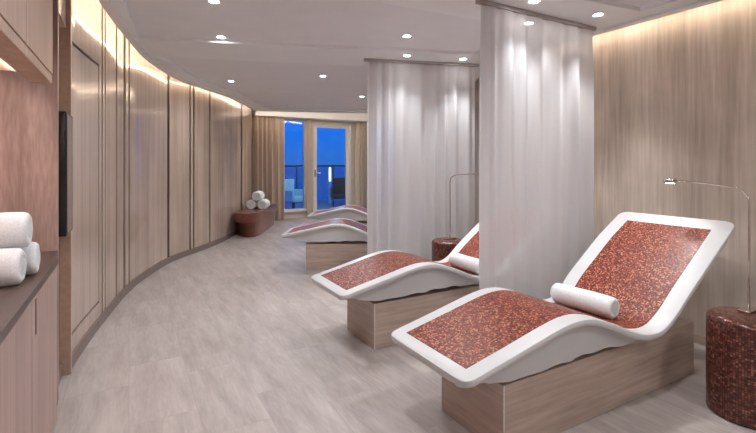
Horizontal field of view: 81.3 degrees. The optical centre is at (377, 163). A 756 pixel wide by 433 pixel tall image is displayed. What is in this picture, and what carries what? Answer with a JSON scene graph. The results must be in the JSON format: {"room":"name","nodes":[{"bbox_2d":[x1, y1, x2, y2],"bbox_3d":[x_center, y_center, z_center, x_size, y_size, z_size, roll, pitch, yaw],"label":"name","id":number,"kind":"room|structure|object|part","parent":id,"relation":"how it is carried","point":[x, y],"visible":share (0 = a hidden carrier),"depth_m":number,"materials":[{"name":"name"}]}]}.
{"room":"spa","nodes":[
{"label":"spa","id":0,"kind":"room"},
{"bbox_2d":[0,0,57,404],"bbox_3d":[-2.188,-0.020,2.384,0.740,2.840,0.035,0,0,-30],"label":"wall","id":1,"kind":"structure","parent":0,"point":[28,110],"depth_m":2.49,"materials":[{"name":"brown wood"}]},
{"bbox_2d":[58,0,71,400],"bbox_3d":[-2.030,-0.020,2.740,0.165,2.840,0.430,0,0,-30],"label":"wall","id":2,"kind":"structure","parent":0,"point":[64,6],"depth_m":2.91,"materials":[{"name":"brown wood"}]},
{"bbox_3d":[-1.900,-0.020,2.585,0.037,2.840,0.028,0,0,-30],"label":"post","id":3,"kind":"part","parent":2,"relation":"part of","materials":[{"name":"brown wood"}]},
{"bbox_3d":[-2.005,1.357,2.747,0.015,0.085,0.354,0,0,-30],"label":"baseboard","id":4,"kind":"part","parent":2,"relation":"part of","materials":[{"name":"wood"}]},
{"bbox_2d":[59,111,72,236],"bbox_3d":[-1.971,0.060,2.768,0.060,0.750,0.340,0,0,-30],"label":"wall screen","id":5,"kind":"object","parent":2,"relation":"attached to","point":[65,119],"visible":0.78,"depth_m":2.63,"materials":[{"name":"black glass"}]},
{"bbox_3d":[-1.946,0.060,2.782,0.002,0.720,0.310,0,0,-30],"label":"screen glass","id":6,"kind":"part","parent":5,"relation":"part of","materials":[{"name":"black glass"}]},
{"bbox_2d":[72,0,251,351],"bbox_3d":[-2.872,-0.020,6.907,0.643,2.840,8.151,0,0,-7],"label":"wall","id":7,"kind":"structure","parent":0,"point":[162,163],"depth_m":5.13,"materials":[{"name":"brown wood"}]},
{"bbox_3d":[-2.270,0.170,3.406,0.017,2.012,0.793,0,0,-21],"label":"wall panel","id":8,"kind":"part","parent":7,"relation":"part of","materials":[{"name":"brown wood"}]},
{"bbox_3d":[-2.261,-0.062,3.405,0.162,2.755,0.993,0,0,-30],"label":"wall panel","id":9,"kind":"part","parent":7,"relation":"part of","materials":[{"name":"brown wood"}]},
{"bbox_3d":[-2.465,-0.062,3.945,0.012,2.755,0.053,0,0,-19],"label":"wall panel","id":10,"kind":"part","parent":7,"relation":"part of","materials":[{"name":"brown wood"}]},
{"bbox_3d":[-2.546,-0.062,4.184,0.013,2.755,0.370,0,0,-19],"label":"wall panel","id":11,"kind":"part","parent":7,"relation":"part of","materials":[{"name":"brown wood"}]},
{"bbox_3d":[-2.661,-0.062,4.533,0.013,2.755,0.251,0,0,-18],"label":"wall panel","id":12,"kind":"part","parent":7,"relation":"part of","materials":[{"name":"brown wood"}]},
{"bbox_3d":[-2.739,-0.062,4.791,0.012,2.755,0.107,0,0,-16],"label":"wall panel","id":13,"kind":"part","parent":7,"relation":"part of","materials":[{"name":"brown wood"}]},
{"bbox_3d":[-2.878,-0.062,5.534,0.038,2.755,1.299,0,0,-9],"label":"wall panel","id":14,"kind":"part","parent":7,"relation":"part of","materials":[{"name":"brown wood"}]},
{"bbox_2d":[72,230,237,367],"bbox_3d":[-2.797,1.357,6.938,0.519,0.085,8.113,0,0,-7],"label":"baseboard","id":15,"kind":"structure","parent":7,"relation":"attached to","point":[97,324],"depth_m":4.76,"materials":[{"name":"wood"}]},
{"bbox_2d":[98,0,257,110],"bbox_3d":[-1.467,-1.190,3.584,1.406,0.019,12.703,0,0,-17],"label":"trim","id":16,"kind":"structure","parent":7,"relation":"attached to","point":[107,5],"depth_m":4.42,"materials":[{"name":"grey paint"}]},
{"bbox_3d":[-2.948,-0.062,6.522,0.025,2.755,0.543,0,0,5],"label":"wall panel","id":17,"kind":"part","parent":7,"relation":"part of","materials":[{"name":"brown wood"}]},
{"bbox_3d":[-2.905,-0.062,6.861,0.012,2.755,0.058,0,0,9],"label":"wall panel","id":18,"kind":"part","parent":7,"relation":"part of","materials":[{"name":"brown wood"}]},
{"bbox_3d":[-2.868,-0.062,7.164,0.014,2.755,0.472,0,0,6],"label":"wall panel","id":19,"kind":"part","parent":7,"relation":"part of","materials":[{"name":"brown wood"}]},
{"bbox_3d":[-2.833,-0.062,8.287,0.037,2.755,1.679,0,0,0],"label":"wall panel","id":20,"kind":"part","parent":7,"relation":"part of","materials":[{"name":"brown wood"}]},
{"bbox_3d":[-2.969,-0.062,10.111,0.071,2.755,1.770,0,0,-9],"label":"wall panel","id":21,"kind":"part","parent":7,"relation":"part of","materials":[{"name":"brown wood"}]},
{"bbox_2d":[252,117,355,218],"bbox_3d":[-1.188,-0.020,12.048,4.800,2.840,0.140,0,0,-30],"label":"wall","id":22,"kind":"structure","parent":0,"point":[300,214],"depth_m":12.00,"materials":[{"name":"beige wood"}]},
{"bbox_2d":[284,119,306,211],"bbox_3d":[-2.172,0.036,11.422,0.650,2.387,0.200,0,0,-30],"label":"window","id":23,"kind":"structure","parent":22,"relation":"in","point":[303,121],"depth_m":11.54,"materials":[{"name":"clear glass"}]},
{"bbox_3d":[-2.142,1.205,11.368,0.650,0.050,0.078,0,0,-30],"label":"sill","id":24,"kind":"part","parent":23,"relation":"part of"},
{"bbox_2d":[266,111,343,112],"bbox_3d":[-0.629,-1.196,10.299,4.081,0.005,0.058,0,0,-9],"label":"trim","id":25,"kind":"structure","parent":22,"relation":"attached to","point":[266,111],"depth_m":10.05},
{"bbox_2d":[252,109,366,121],"bbox_3d":[-0.987,-1.299,11.794,4.660,0.278,0.460,0,0,-30],"label":"trim","id":26,"kind":"structure","parent":22,"relation":"attached to","point":[341,117],"depth_m":11.24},
{"bbox_2d":[253,116,283,219],"bbox_3d":[-2.666,0.113,10.780,0.743,2.535,0.158,0,0,-28],"label":"drape","id":27,"kind":"object","parent":26,"relation":"hanging from","point":[268,132],"visible":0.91,"depth_m":10.79,"materials":[{"name":"beige fabric"}]},
{"bbox_2d":[355,122,366,208],"bbox_3d":[-0.382,0.113,12.146,0.500,2.535,0.146,0,0,-30],"label":"drape","id":28,"kind":"object","parent":26,"relation":"hanging from","point":[361,127],"visible":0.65,"depth_m":12.10,"materials":[{"name":"beige fabric"}]},
{"bbox_2d":[307,119,312,215],"bbox_3d":[-1.756,0.113,11.437,0.170,2.535,0.089,0,0,-30],"label":"drape","id":29,"kind":"object","parent":22,"relation":"hanging from","point":[309,122],"visible":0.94,"depth_m":11.42,"materials":[{"name":"beige fabric"}]},
{"bbox_2d":[313,122,350,211],"bbox_3d":[-1.264,0.127,11.940,1.150,2.487,0.192,0,0,-30],"label":"door","id":30,"kind":"structure","parent":22,"relation":"in","point":[346,126],"depth_m":12.05,"materials":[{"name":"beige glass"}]},
{"bbox_2d":[53,217,755,432],"bbox_3d":[0.677,1.450,5.301,8.800,0.100,13.760,0,0,-30],"label":"floor","id":31,"kind":"structure","parent":0,"point":[235,334],"depth_m":3.00,"materials":[{"name":"wood"}]},
{"bbox_2d":[0,266,56,432],"bbox_3d":[-1.042,0.968,0.404,0.745,0.865,4.530,0,0,-30],"label":"base cabinet","id":32,"kind":"object","parent":31,"relation":"on","point":[28,353],"visible":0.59,"depth_m":1.75,"materials":[{"name":"brown wood"}]},
{"bbox_3d":[-1.166,0.948,1.360,0.020,0.815,0.869,0,0,-30],"label":"door","id":33,"kind":"part","parent":32,"relation":"part of","materials":[{"name":"brown wood"}]},
{"bbox_2d":[0,250,57,344],"bbox_3d":[-1.039,0.516,0.406,0.751,0.033,4.530,0,0,-30],"label":"countertop","id":34,"kind":"structure","parent":32,"relation":"on","point":[14,300],"depth_m":1.71,"materials":[{"name":"brown wood"}]},
{"bbox_2d":[0,248,26,286],"bbox_3d":[-1.655,0.423,1.758,0.386,0.152,0.158,0,0,-26],"label":"rolled towel","id":35,"kind":"object","parent":34,"relation":"on","point":[13,261],"visible":1,"depth_m":1.78,"materials":[{"name":"white fabric"}]},
{"bbox_2d":[0,212,32,247],"bbox_3d":[-1.691,0.284,1.835,0.391,0.152,0.158,0,0,-28],"label":"rolled towel","id":36,"kind":"object","parent":35,"relation":"on","point":[16,228],"visible":0.99,"depth_m":1.85,"materials":[{"name":"white fabric"}]},
{"bbox_2d":[21,242,40,275],"bbox_3d":[-1.717,0.425,1.917,0.386,0.147,0.153,0,0,-31],"label":"rolled towel","id":37,"kind":"object","parent":34,"relation":"on","point":[32,251],"visible":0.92,"depth_m":1.96,"materials":[{"name":"white fabric"}]},
{"bbox_3d":[-1.550,0.948,2.038,0.020,0.815,0.679,0,0,-30],"label":"door","id":38,"kind":"part","parent":32,"relation":"part of","materials":[{"name":"brown wood"}]},
{"bbox_2d":[234,203,276,237],"bbox_3d":[-2.578,1.165,9.418,0.480,0.470,2.413,0,0,-2],"label":"bench","id":39,"kind":"object","parent":31,"relation":"on","point":[250,222],"visible":0.91,"depth_m":8.55,"materials":[{"name":"red paint"}]},
{"bbox_2d":[246,199,257,208],"bbox_3d":[-2.619,0.831,9.200,0.204,0.195,0.326,0,0,0],"label":"rolled towel","id":40,"kind":"object","parent":39,"relation":"on","point":[251,204],"visible":0.9,"depth_m":9.04,"materials":[{"name":"white fabric"}]},
{"bbox_3d":[-2.580,1.015,9.418,0.479,0.170,2.413,0,0,-2],"label":"seat","id":41,"kind":"part","parent":39,"relation":"part of","materials":[{"name":"red paint"}]},
{"bbox_2d":[257,199,269,208],"bbox_3d":[-2.389,0.832,9.200,0.204,0.195,0.326,0,0,0],"label":"rolled towel","id":42,"kind":"object","parent":39,"relation":"on","point":[264,203],"visible":1,"depth_m":9.05,"materials":[{"name":"white fabric"}]},
{"bbox_2d":[252,191,264,200],"bbox_3d":[-2.505,0.660,9.200,0.203,0.196,0.326,0,0,0],"label":"rolled towel","id":43,"kind":"object","parent":42,"relation":"on","point":[258,195],"visible":0.99,"depth_m":9.05,"materials":[{"name":"white fabric"}]},
{"bbox_2d":[282,218,366,269],"bbox_3d":[-0.102,0.895,6.091,2.337,1.009,0.828,0,0,0],"label":"lounger","id":44,"kind":"object","parent":31,"relation":"on","point":[331,243],"visible":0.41,"depth_m":5.82,"materials":[{"name":"white plastic"}]},
{"bbox_2d":[307,205,366,225],"bbox_3d":[-0.101,0.895,8.150,2.337,1.009,0.828,0,0,2],"label":"lounger","id":45,"kind":"object","parent":31,"relation":"on","point":[353,212],"visible":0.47,"depth_m":7.85,"materials":[{"name":"white plastic"}]},
{"bbox_2d":[311,223,478,349],"bbox_3d":[0.587,0.895,3.975,2.337,1.009,0.828,0,0,-30],"label":"lounger","id":46,"kind":"object","parent":31,"relation":"on","point":[385,291],"visible":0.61,"depth_m":3.48,"materials":[{"name":"red tile"}]},
{"bbox_2d":[449,253,478,274],"bbox_3d":[0.810,0.892,3.963,0.131,0.127,0.436,0,0,-28],"label":"rolled towel","id":47,"kind":"object","parent":46,"relation":"on","point":[467,263],"visible":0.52,"depth_m":3.92,"materials":[{"name":"white fabric"}]},
{"bbox_2d":[432,237,461,260],"bbox_3d":[0.790,1.125,4.950,0.370,0.550,0.370,0,0,-30],"label":"side table","id":48,"kind":"object","parent":31,"relation":"on","point":[441,248],"visible":0.36,"depth_m":4.82,"materials":[{"name":"red stone"}]},
{"bbox_2d":[443,173,478,239],"bbox_3d":[1.073,0.462,4.741,0.158,0.774,0.822,0,0,-44],"label":"reading lamp","id":49,"kind":"object","parent":48,"relation":"on","point":[449,237],"visible":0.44,"depth_m":5.00,"materials":[{"name":"silver metal"}]},
{"bbox_2d":[391,212,734,432],"bbox_3d":[1.210,0.895,2.748,2.337,1.009,0.828,0,0,-30],"label":"lounger","id":50,"kind":"object","parent":31,"relation":"on","point":[506,360],"visible":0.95,"depth_m":2.45,"materials":[{"name":"red tile"}]},
{"bbox_2d":[550,283,619,318],"bbox_3d":[1.350,0.890,2.896,0.136,0.130,0.436,0,0,-31],"label":"rolled towel","id":51,"kind":"object","parent":50,"relation":"on","point":[592,302],"visible":1,"depth_m":2.82,"materials":[{"name":"white fabric"}]},
{"bbox_2d":[706,306,755,429],"bbox_3d":[2.070,1.125,2.470,0.370,0.550,0.370,0,0,-30],"label":"side table","id":52,"kind":"object","parent":31,"relation":"on","point":[730,333],"visible":0.97,"depth_m":2.39,"materials":[{"name":"brown tile"}]},
{"bbox_2d":[663,178,755,313],"bbox_3d":[2.102,0.474,2.842,0.160,0.749,0.696,0,0,-9],"label":"reading lamp","id":53,"kind":"object","parent":52,"relation":"on","point":[748,309],"visible":1,"depth_m":2.55,"materials":[{"name":"silver metal"}]},
{"bbox_2d":[110,0,701,112],"bbox_3d":[0.397,-1.216,4.190,5.399,0.032,12.822,0,0,-16],"label":"ceiling","id":54,"kind":"structure","parent":0,"point":[276,53],"depth_m":4.25,"materials":[{"name":"paint"}]},
{"bbox_2d":[207,0,220,3],"bbox_3d":[-1.240,-1.230,3.326,0.104,0.010,0.104,0,0,-30],"label":"recessed light","id":55,"kind":"object","parent":54,"relation":"in","point":[208,1],"visible":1,"depth_m":3.33,"materials":[{"name":"white"}]},
{"bbox_2d":[364,58,478,66],"bbox_3d":[0.526,-1.185,5.146,1.397,0.029,0.040,0,0,-12],"label":"rail","id":56,"kind":"object","parent":54,"relation":"attached to","point":[365,59],"visible":1,"depth_m":5.12,"materials":[{"name":"grey metal"}]},
{"bbox_2d":[367,62,474,260],"bbox_3d":[0.527,0.108,5.143,1.317,2.553,0.073,0,0,-12],"label":"sheer curtain","id":57,"kind":"object","parent":56,"relation":"hanging from","point":[421,117],"visible":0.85,"depth_m":5.13,"materials":[{"name":"white fabric"}]},
{"bbox_2d":[527,0,541,3],"bbox_3d":[1.149,-1.198,3.239,0.104,0.010,0.104,0,0,-30],"label":"recessed light","id":58,"kind":"object","parent":54,"relation":"in","point":[528,1],"visible":1,"depth_m":3.24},
{"bbox_2d":[475,0,595,30],"bbox_3d":[1.312,-1.185,3.534,1.355,0.029,0.040,0,0,-30],"label":"rail","id":59,"kind":"object","parent":54,"relation":"attached to","point":[478,2],"visible":1,"depth_m":3.47,"materials":[{"name":"grey metal"}]},
{"bbox_2d":[479,5,593,299],"bbox_3d":[1.313,0.108,3.532,1.275,2.553,0.064,0,0,-30],"label":"sheer curtain","id":60,"kind":"object","parent":59,"relation":"hanging from","point":[536,94],"visible":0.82,"depth_m":3.49,"materials":[{"name":"white fabric"}]},
{"bbox_2d":[591,13,604,16],"bbox_3d":[1.766,-1.198,3.532,0.104,0.010,0.104,0,0,-30],"label":"recessed light","id":61,"kind":"object","parent":54,"relation":"in","point":[595,14],"visible":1,"depth_m":3.53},
{"bbox_2d":[475,0,755,335],"bbox_3d":[2.246,-0.020,6.346,1.867,2.840,14.152,0,0,-13],"label":"wall","id":62,"kind":"structure","parent":0,"point":[675,94],"depth_m":3.50,"materials":[{"name":"wood"}]},
{"bbox_2d":[475,0,722,80],"bbox_3d":[2.445,-1.190,3.661,1.066,0.019,8.932,0,0,-20],"label":"trim","id":63,"kind":"structure","parent":62,"relation":"attached to","point":[703,2],"depth_m":3.54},
{"bbox_2d":[694,333,705,345],"bbox_3d":[2.177,1.365,6.308,1.744,0.070,14.117,0,0,-13],"label":"baseboard","id":64,"kind":"structure","parent":62,"relation":"attached to","point":[699,339],"depth_m":3.41,"materials":[{"name":"wood"}]},
{"bbox_3d":[-1.149,-0.020,-0.305,0.100,2.840,5.800,0,0,-30],"label":"wall","id":65,"kind":"structure","parent":0,"visible":0},
{"bbox_2d":[0,0,52,83],"bbox_3d":[-0.988,-0.833,0.291,0.728,0.815,4.280,0,0,-30],"label":"upper cabinet","id":66,"kind":"object","parent":65,"relation":"attached to","point":[26,26],"visible":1,"depth_m":1.84,"materials":[{"name":"brown wood"}]},
{"bbox_3d":[-1.181,-0.858,1.351,0.020,0.765,0.869,0,0,-30],"label":"door","id":67,"kind":"part","parent":66,"relation":"part of","materials":[{"name":"brown wood"}]},
{"bbox_3d":[-1.565,-0.858,2.031,0.020,0.765,0.682,0,0,-30],"label":"door","id":68,"kind":"part","parent":66,"relation":"part of","materials":[{"name":"brown wood"}]},
{"label":"outside","id":69,"kind":"structure","parent":0,"visible":0},
{"bbox_2d":[285,199,344,209],"bbox_3d":[-2.384,1.470,14.364,10.000,0.100,5.050,0,0,-30],"label":"floor","id":70,"kind":"structure","parent":69,"point":[321,204],"depth_m":15.43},
{"bbox_2d":[285,179,302,208],"bbox_3d":[-2.614,0.945,13.583,0.680,0.950,0.800,0,0,32],"label":"outdoor chair","id":71,"kind":"object","parent":70,"relation":"on","point":[292,195],"visible":0.56,"depth_m":13.63,"materials":[{"name":"fabric"}]},
{"bbox_3d":[-2.860,0.745,13.736,0.100,0.550,0.660,0,0,32],"label":"backrest","id":72,"kind":"part","parent":71,"relation":"part of","materials":[{"name":"teal fabric"}]},
{"bbox_3d":[-2.795,0.960,13.272,0.660,0.320,0.080,0,0,32],"label":"armrest","id":73,"kind":"part","parent":71,"relation":"part of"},
{"bbox_3d":[-2.605,1.080,13.578,0.660,0.160,0.660,0,0,32],"label":"seat","id":74,"kind":"part","parent":71,"relation":"part of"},
{"bbox_3d":[-2.415,0.960,13.884,0.660,0.320,0.080,0,0,32],"label":"armrest","id":75,"kind":"part","parent":71,"relation":"part of","materials":[{"name":"teal fabric"}]},
{"bbox_2d":[285,165,344,202],"bbox_3d":[-3.152,0.730,16.026,9.300,1.380,0.060,0,0,-30],"label":"railing","id":76,"kind":"object","parent":70,"relation":"on","point":[296,166],"visible":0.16,"depth_m":16.59,"materials":[{"name":"black metal"}]},
{"bbox_3d":[-3.152,0.070,16.026,9.300,0.060,0.060,0,0,-30],"label":"handrail","id":77,"kind":"part","parent":76,"relation":"part of","materials":[{"name":"black metal"}]},
{"bbox_2d":[329,167,330,203],"bbox_3d":[-1.725,0.770,15.799,0.100,1.300,0.100,0,0,-30],"label":"lamp","id":78,"kind":"object","parent":70,"relation":"on","point":[329,167],"visible":0.84,"depth_m":15.77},
{"bbox_3d":[-1.725,1.020,15.799,0.100,0.800,0.100,0,0,-30],"label":"post","id":79,"kind":"part","parent":78,"relation":"part of","materials":[{"name":"blue metal"}]},
{"bbox_2d":[330,178,344,206],"bbox_3d":[-1.216,0.945,14.949,0.800,0.950,0.680,0,0,-7],"label":"outdoor chair","id":80,"kind":"object","parent":70,"relation":"on","point":[337,191],"visible":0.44,"depth_m":15.16,"materials":[{"name":"fabric"}]},
{"bbox_3d":[-1.573,0.960,14.898,0.080,0.320,0.660,0,0,-7],"label":"armrest","id":81,"kind":"part","parent":80,"relation":"part of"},
{"bbox_3d":[-1.250,0.745,15.237,0.660,0.550,0.100,0,0,-7],"label":"backrest","id":82,"kind":"part","parent":80,"relation":"part of","materials":[{"name":"black fabric"}]},
{"bbox_3d":[-1.215,1.080,14.939,0.660,0.160,0.660,0,0,-7],"label":"seat","id":83,"kind":"part","parent":80,"relation":"part of","materials":[{"name":"black"}]},
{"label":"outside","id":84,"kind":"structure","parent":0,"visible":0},
{"bbox_2d":[285,167,344,199],"bbox_3d":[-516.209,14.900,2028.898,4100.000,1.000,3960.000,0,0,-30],"label":"sea","id":85,"kind":"structure","parent":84,"point":[290,172],"depth_m":469.34,"materials":[{"name":"liquid"}]}
]}

